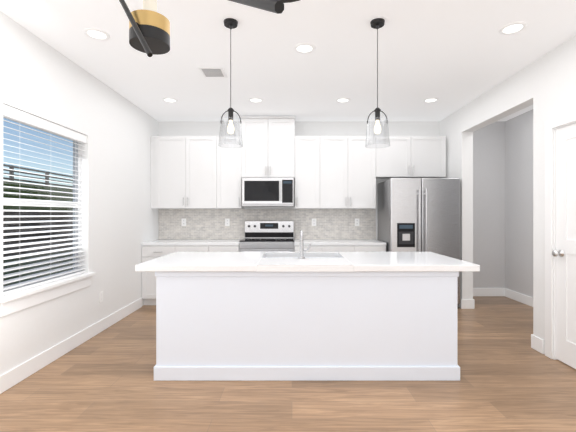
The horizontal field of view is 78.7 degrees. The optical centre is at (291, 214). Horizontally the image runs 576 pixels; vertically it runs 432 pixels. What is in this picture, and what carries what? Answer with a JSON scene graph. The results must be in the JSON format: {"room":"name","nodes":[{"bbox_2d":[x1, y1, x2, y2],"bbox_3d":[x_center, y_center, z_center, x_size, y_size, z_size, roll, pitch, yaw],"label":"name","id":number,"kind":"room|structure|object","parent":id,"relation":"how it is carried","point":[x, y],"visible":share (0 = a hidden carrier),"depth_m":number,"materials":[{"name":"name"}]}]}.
{"room":"kitchen","nodes":[
{"label":"kitchen","id":0,"kind":"room"},
{"bbox_2d":[0,11,158,374],"bbox_3d":[-2.165,-0.090,1.225,0.150,2.740,8.850,0,0,0],"label":"wall","id":1,"kind":"structure","parent":0,"point":[40,78],"depth_m":3.62,"materials":[{"name":"paint"}]},
{"bbox_2d":[3,119,80,290],"bbox_3d":[-2.192,-0.105,3.070,0.055,1.410,1.060,0,0,0],"label":"window","id":2,"kind":"structure","parent":1,"relation":"in","point":[27,202],"depth_m":3.24,"materials":[{"name":"white plastic"}]},
{"bbox_2d":[3,104,86,295],"bbox_3d":[-2.132,-0.106,3.070,0.065,1.400,1.048,0,0,0],"label":"window blind","id":3,"kind":"object","parent":2,"relation":"attached to","point":[18,116],"visible":0.88,"depth_m":2.97,"materials":[{"name":"white plastic"}]},
{"bbox_2d":[0,272,95,316],"bbox_3d":[-2.112,0.666,3.070,0.135,0.137,1.180,0,0,0],"label":"window sill","id":4,"kind":"structure","parent":1,"relation":"attached to","point":[11,303],"depth_m":2.91,"materials":[{"name":"white"}]},
{"bbox_2d":[0,298,141,393],"bbox_3d":[-2.083,1.215,0.830,0.015,0.130,8.060,0,0,0],"label":"baseboard","id":5,"kind":"structure","parent":1,"relation":"attached to","point":[19,373],"depth_m":3.13,"materials":[{"name":"white wood"}]},
{"bbox_2d":[0,296,575,431],"bbox_3d":[0.625,1.330,1.150,5.730,0.100,9.000,0,0,0],"label":"floor","id":6,"kind":"structure","parent":0,"point":[511,380],"depth_m":2.48,"materials":[{"name":"brown wood"}]},
{"bbox_2d":[142,243,213,304],"bbox_3d":[-1.592,0.855,5.180,0.991,0.850,0.631,0,0,0],"label":"base cabinet","id":7,"kind":"object","parent":6,"relation":"on","point":[154,249],"depth_m":4.86,"materials":[{"name":"white wood"}]},
{"bbox_2d":[150,239,241,242],"bbox_3d":[-1.411,0.410,5.180,1.352,0.040,0.631,0,0,0],"label":"countertop","id":8,"kind":"structure","parent":7,"relation":"on","point":[159,240],"depth_m":5.07,"materials":[{"name":"white stone"}]},
{"bbox_2d":[214,243,238,251],"bbox_3d":[-0.976,0.855,5.180,0.481,0.850,0.631,0,0,0],"label":"base cabinet","id":9,"kind":"object","parent":6,"relation":"on","point":[218,247],"depth_m":4.86,"materials":[{"name":"white wood"}]},
{"bbox_2d":[239,221,293,251],"bbox_3d":[-0.352,0.690,5.139,0.758,1.180,0.690,0,0,0],"label":"range","id":10,"kind":"object","parent":6,"relation":"on","point":[269,236],"visible":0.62,"depth_m":5.41,"materials":[{"name":"silver metal"}]},
{"bbox_2d":[154,272,459,380],"bbox_3d":[0.115,0.858,3.139,2.362,0.845,0.882,0,0,0],"label":"kitchen island","id":11,"kind":"object","parent":6,"relation":"on","point":[311,316],"depth_m":2.72,"materials":[{"name":"white wood"}]},
{"bbox_2d":[135,252,478,271],"bbox_3d":[0.118,0.410,3.152,2.630,0.051,0.956,0,0,0],"label":"island countertop","id":12,"kind":"structure","parent":11,"relation":"on","point":[176,261],"depth_m":2.82,"materials":[{"name":"white stone"}]},
{"bbox_2d":[299,230,310,258],"bbox_3d":[0.112,0.261,3.137,0.113,0.244,0.183,0,0,0],"label":"faucet","id":13,"kind":"object","parent":12,"relation":"on","point":[302,249],"visible":1,"depth_m":3.06,"materials":[{"name":"silver metal"}]},
{"bbox_2d":[294,243,325,251],"bbox_3d":[0.253,0.855,5.180,0.446,0.850,0.631,0,0,0],"label":"base cabinet","id":14,"kind":"object","parent":6,"relation":"on","point":[314,247],"depth_m":4.86,"materials":[{"name":"white wood"}]},
{"bbox_2d":[326,243,385,251],"bbox_3d":[0.834,0.855,5.180,0.954,0.850,0.631,0,0,0],"label":"base cabinet","id":15,"kind":"object","parent":6,"relation":"on","point":[345,245],"depth_m":4.86,"materials":[{"name":"white wood"}]},
{"bbox_2d":[294,239,381,242],"bbox_3d":[0.670,0.410,5.180,1.280,0.040,0.631,0,0,0],"label":"countertop","id":16,"kind":"structure","parent":15,"relation":"on","point":[295,240],"depth_m":5.07,"materials":[{"name":"white stone"}]},
{"bbox_2d":[378,178,459,308],"bbox_3d":[1.800,0.394,5.054,0.940,1.773,0.792,0,0,0],"label":"refrigerator","id":17,"kind":"object","parent":6,"relation":"on","point":[418,214],"visible":0.69,"depth_m":4.72,"materials":[{"name":"silver metal"}]},
{"bbox_2d":[0,0,575,120],"bbox_3d":[0.625,-1.510,1.150,5.730,0.100,9.000,0,0,0],"label":"ceiling","id":18,"kind":"structure","parent":0,"point":[453,55],"depth_m":3.16,"materials":[{"name":"paint"}]},
{"bbox_2d":[83,28,109,39],"bbox_3d":[-1.580,-1.455,2.840,0.190,0.008,0.190,0,0,0],"label":"recessed light","id":19,"kind":"object","parent":18,"relation":"in","point":[95,34],"visible":1,"depth_m":2.83,"materials":[{"name":"white plastic"}]},
{"bbox_2d":[119,0,169,56],"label":"chandelier","id":20,"kind":"object","parent":18,"relation":"hanging from","point":[149,30],"depth_m":0.77,"materials":[{"name":"black metal"}]},
{"bbox_2d":[162,98,177,102],"bbox_3d":[-1.556,-1.455,4.476,0.190,0.008,0.190,0,0,0],"label":"recessed light","id":21,"kind":"object","parent":18,"relation":"in","point":[171,100],"visible":0.96,"depth_m":4.48,"materials":[{"name":"white"}]},
{"bbox_2d":[198,67,226,77],"bbox_3d":[-0.810,-1.455,3.600,0.250,0.009,0.250,0,0,0],"label":"ceiling vent","id":22,"kind":"object","parent":18,"relation":"in","point":[212,72],"visible":1,"depth_m":3.59,"materials":[{"name":"white metal"}]},
{"bbox_2d":[218,18,242,147],"bbox_3d":[-0.464,-0.989,2.660,0.188,0.941,0.188,0,0,0],"label":"pendant light","id":23,"kind":"object","parent":18,"relation":"hanging from","point":[230,23],"visible":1,"depth_m":2.65,"materials":[{"name":"clear glass"}]},
{"bbox_2d":[249,98,262,102],"bbox_3d":[-0.459,-1.455,4.476,0.190,0.008,0.190,0,0,0],"label":"recessed light","id":24,"kind":"object","parent":18,"relation":"in","point":[256,100],"visible":1,"depth_m":4.48,"materials":[{"name":"white"}]},
{"bbox_2d":[228,0,299,13],"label":"chandelier","id":25,"kind":"object","parent":18,"relation":"hanging from","point":[275,6],"depth_m":0.32,"materials":[{"name":"black metal"}]},
{"bbox_2d":[294,43,314,53],"bbox_3d":[0.110,-1.455,3.080,0.190,0.008,0.190,0,0,0],"label":"recessed light","id":26,"kind":"object","parent":18,"relation":"in","point":[304,48],"visible":1,"depth_m":3.07,"materials":[{"name":"white"}]},
{"bbox_2d":[335,98,349,102],"bbox_3d":[0.650,-1.455,4.476,0.190,0.008,0.190,0,0,0],"label":"recessed light","id":27,"kind":"object","parent":18,"relation":"in","point":[342,100],"visible":1,"depth_m":4.48,"materials":[{"name":"white plastic"}]},
{"bbox_2d":[365,18,389,147],"bbox_3d":[0.648,-0.989,2.660,0.188,0.941,0.188,0,0,0],"label":"pendant light","id":28,"kind":"object","parent":18,"relation":"hanging from","point":[377,23],"visible":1,"depth_m":2.65,"materials":[{"name":"clear glass"}]},
{"bbox_2d":[423,98,438,102],"bbox_3d":[1.770,-1.455,4.476,0.190,0.008,0.190,0,0,0],"label":"recessed light","id":29,"kind":"object","parent":18,"relation":"in","point":[429,100],"visible":0.96,"depth_m":4.47,"materials":[{"name":"white"}]},
{"bbox_2d":[499,22,526,34],"bbox_3d":[1.730,-1.455,2.750,0.190,0.008,0.190,0,0,0],"label":"recessed light","id":30,"kind":"object","parent":18,"relation":"in","point":[512,28],"visible":1,"depth_m":2.75,"materials":[{"name":"white"}]},
{"bbox_2d":[159,121,504,287],"bbox_3d":[0.700,-0.090,5.575,5.580,2.740,0.150,0,0,0],"label":"wall","id":31,"kind":"structure","parent":0,"point":[489,199],"depth_m":5.50,"materials":[{"name":"paint"}]},
{"bbox_2d":[151,136,222,207],"bbox_3d":[-1.568,-0.625,5.333,1.038,1.070,0.327,0,0,0],"label":"upper cabinet","id":32,"kind":"object","parent":31,"relation":"attached to","point":[187,171],"depth_m":5.18,"materials":[{"name":"white wood"}]},
{"bbox_2d":[223,136,243,207],"bbox_3d":[-0.956,-0.625,5.333,0.424,1.070,0.327,0,0,0],"label":"upper cabinet","id":33,"kind":"object","parent":31,"relation":"attached to","point":[232,186],"depth_m":5.18,"materials":[{"name":"white wood"}]},
{"bbox_2d":[158,209,375,238],"bbox_3d":[-0.389,0.151,5.492,3.397,0.474,0.010,0,0,0],"label":"backsplash","id":34,"kind":"structure","parent":31,"relation":"attached to","point":[210,223],"depth_m":5.49,"materials":[{"name":"tile"}]},
{"bbox_2d":[181,219,185,225],"bbox_3d":[-1.690,0.121,5.482,0.072,0.117,0.006,0,0,0],"label":"electrical outlet","id":35,"kind":"object","parent":34,"relation":"attached to","point":[183,222],"visible":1,"depth_m":5.48,"materials":[{"name":"white plastic"}]},
{"bbox_2d":[225,219,229,225],"bbox_3d":[-1.010,0.121,5.482,0.072,0.117,0.006,0,0,0],"label":"electrical outlet","id":36,"kind":"object","parent":34,"relation":"attached to","point":[227,222],"visible":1,"depth_m":5.48,"materials":[{"name":"white plastic"}]},
{"bbox_2d":[239,116,294,179],"bbox_3d":[-0.352,-0.992,5.323,0.784,0.900,0.347,0,0,0],"label":"upper cabinet","id":37,"kind":"object","parent":31,"relation":"attached to","point":[267,150],"depth_m":5.16,"materials":[{"name":"white wood"}]},
{"bbox_2d":[242,178,293,206],"bbox_3d":[-0.352,-0.328,5.274,0.752,0.415,0.445,0,0,0],"label":"microwave","id":38,"kind":"object","parent":37,"relation":"attached to","point":[267,192],"visible":1,"depth_m":5.10,"materials":[{"name":"silver metal"}]},
{"bbox_2d":[295,136,326,207],"bbox_3d":[0.256,-0.625,5.333,0.431,1.070,0.327,0,0,0],"label":"upper cabinet","id":39,"kind":"object","parent":31,"relation":"attached to","point":[324,172],"depth_m":5.18,"materials":[{"name":"white wood"}]},
{"bbox_2d":[327,136,382,207],"bbox_3d":[0.825,-0.625,5.333,0.943,1.070,0.327,0,0,0],"label":"upper cabinet","id":40,"kind":"object","parent":31,"relation":"attached to","point":[353,168],"depth_m":5.18,"materials":[{"name":"white wood"}]},
{"bbox_2d":[383,136,445,178],"bbox_3d":[1.753,-0.858,5.333,1.031,0.605,0.327,0,0,0],"label":"upper cabinet","id":41,"kind":"object","parent":31,"relation":"attached to","point":[405,156],"depth_m":5.18,"materials":[{"name":"white wood"}]},
{"bbox_2d":[473,288,504,295],"bbox_3d":[2.896,1.215,5.490,0.840,0.130,0.019,0,0,0],"label":"baseboard","id":42,"kind":"structure","parent":31,"relation":"attached to","point":[476,291],"depth_m":5.49,"materials":[{"name":"white wood"}]},
{"bbox_2d":[439,35,575,353],"bbox_3d":[2.385,-0.090,1.150,0.150,2.740,8.700,0,0,0],"label":"wall","id":43,"kind":"structure","parent":0,"point":[545,85],"depth_m":3.38,"materials":[{"name":"paint"}]},
{"bbox_2d":[461,299,543,353],"bbox_3d":[2.385,1.215,1.150,0.180,0.130,8.700,0,0,0],"label":"baseboard","id":44,"kind":"structure","parent":43,"relation":"attached to","point":[537,343],"depth_m":3.35,"materials":[{"name":"white wood"}]},
{"bbox_2d":[545,110,575,359],"bbox_3d":[2.376,0.218,2.690,0.166,2.123,0.996,0,0,0],"label":"door frame","id":45,"kind":"structure","parent":43,"relation":"attached to","point":[559,121],"depth_m":3.10,"materials":[{"name":"white wood"}]},
{"bbox_2d":[552,123,575,368],"bbox_3d":[2.310,0.260,2.690,0.104,2.017,0.808,0,0,0],"label":"door","id":46,"kind":"structure","parent":43,"relation":"in","point":[564,253],"depth_m":2.98,"materials":[{"name":"white wood"}]},
{"bbox_2d":[505,109,532,296],"bbox_3d":[3.415,-0.090,3.550,0.150,2.740,3.900,0,0,0],"label":"wall","id":47,"kind":"structure","parent":0,"point":[518,203],"depth_m":5.15,"materials":[{"name":"paint"}]},
{"bbox_2d":[505,288,532,306],"bbox_3d":[3.333,1.215,3.630,0.015,0.130,3.740,0,0,0],"label":"baseboard","id":48,"kind":"structure","parent":47,"relation":"attached to","point":[518,297],"depth_m":5.13,"materials":[{"name":"white wood"}]},
{"label":"outside","id":49,"kind":"structure","parent":0,"visible":0},
{"bbox_2d":[3,249,72,286],"bbox_3d":[-31.125,1.490,5.000,57.750,0.180,90.000,0,0,0],"label":"ground","id":50,"kind":"structure","parent":49,"point":[32,262],"depth_m":9.63,"materials":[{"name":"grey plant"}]},
{"bbox_2d":[3,164,72,187],"bbox_3d":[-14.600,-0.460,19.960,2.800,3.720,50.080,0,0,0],"label":"fence","id":51,"kind":"object","parent":50,"relation":"on","point":[13,171],"depth_m":17.99,"materials":[{"name":"grey"}]},
{"bbox_2d":[3,209,72,256],"bbox_3d":[-9.150,0.615,10.000,0.100,1.570,60.000,0,0,0],"label":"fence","id":52,"kind":"object","parent":50,"relation":"on","point":[33,229],"depth_m":12.45,"materials":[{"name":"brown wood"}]},
{"bbox_2d":[3,181,72,209],"bbox_3d":[-12.250,0.015,17.500,1.500,2.770,55.000,0,0,0],"label":"hedge","id":53,"kind":"object","parent":50,"relation":"on","point":[18,190],"depth_m":15.74,"materials":[{"name":"green"}]}
]}

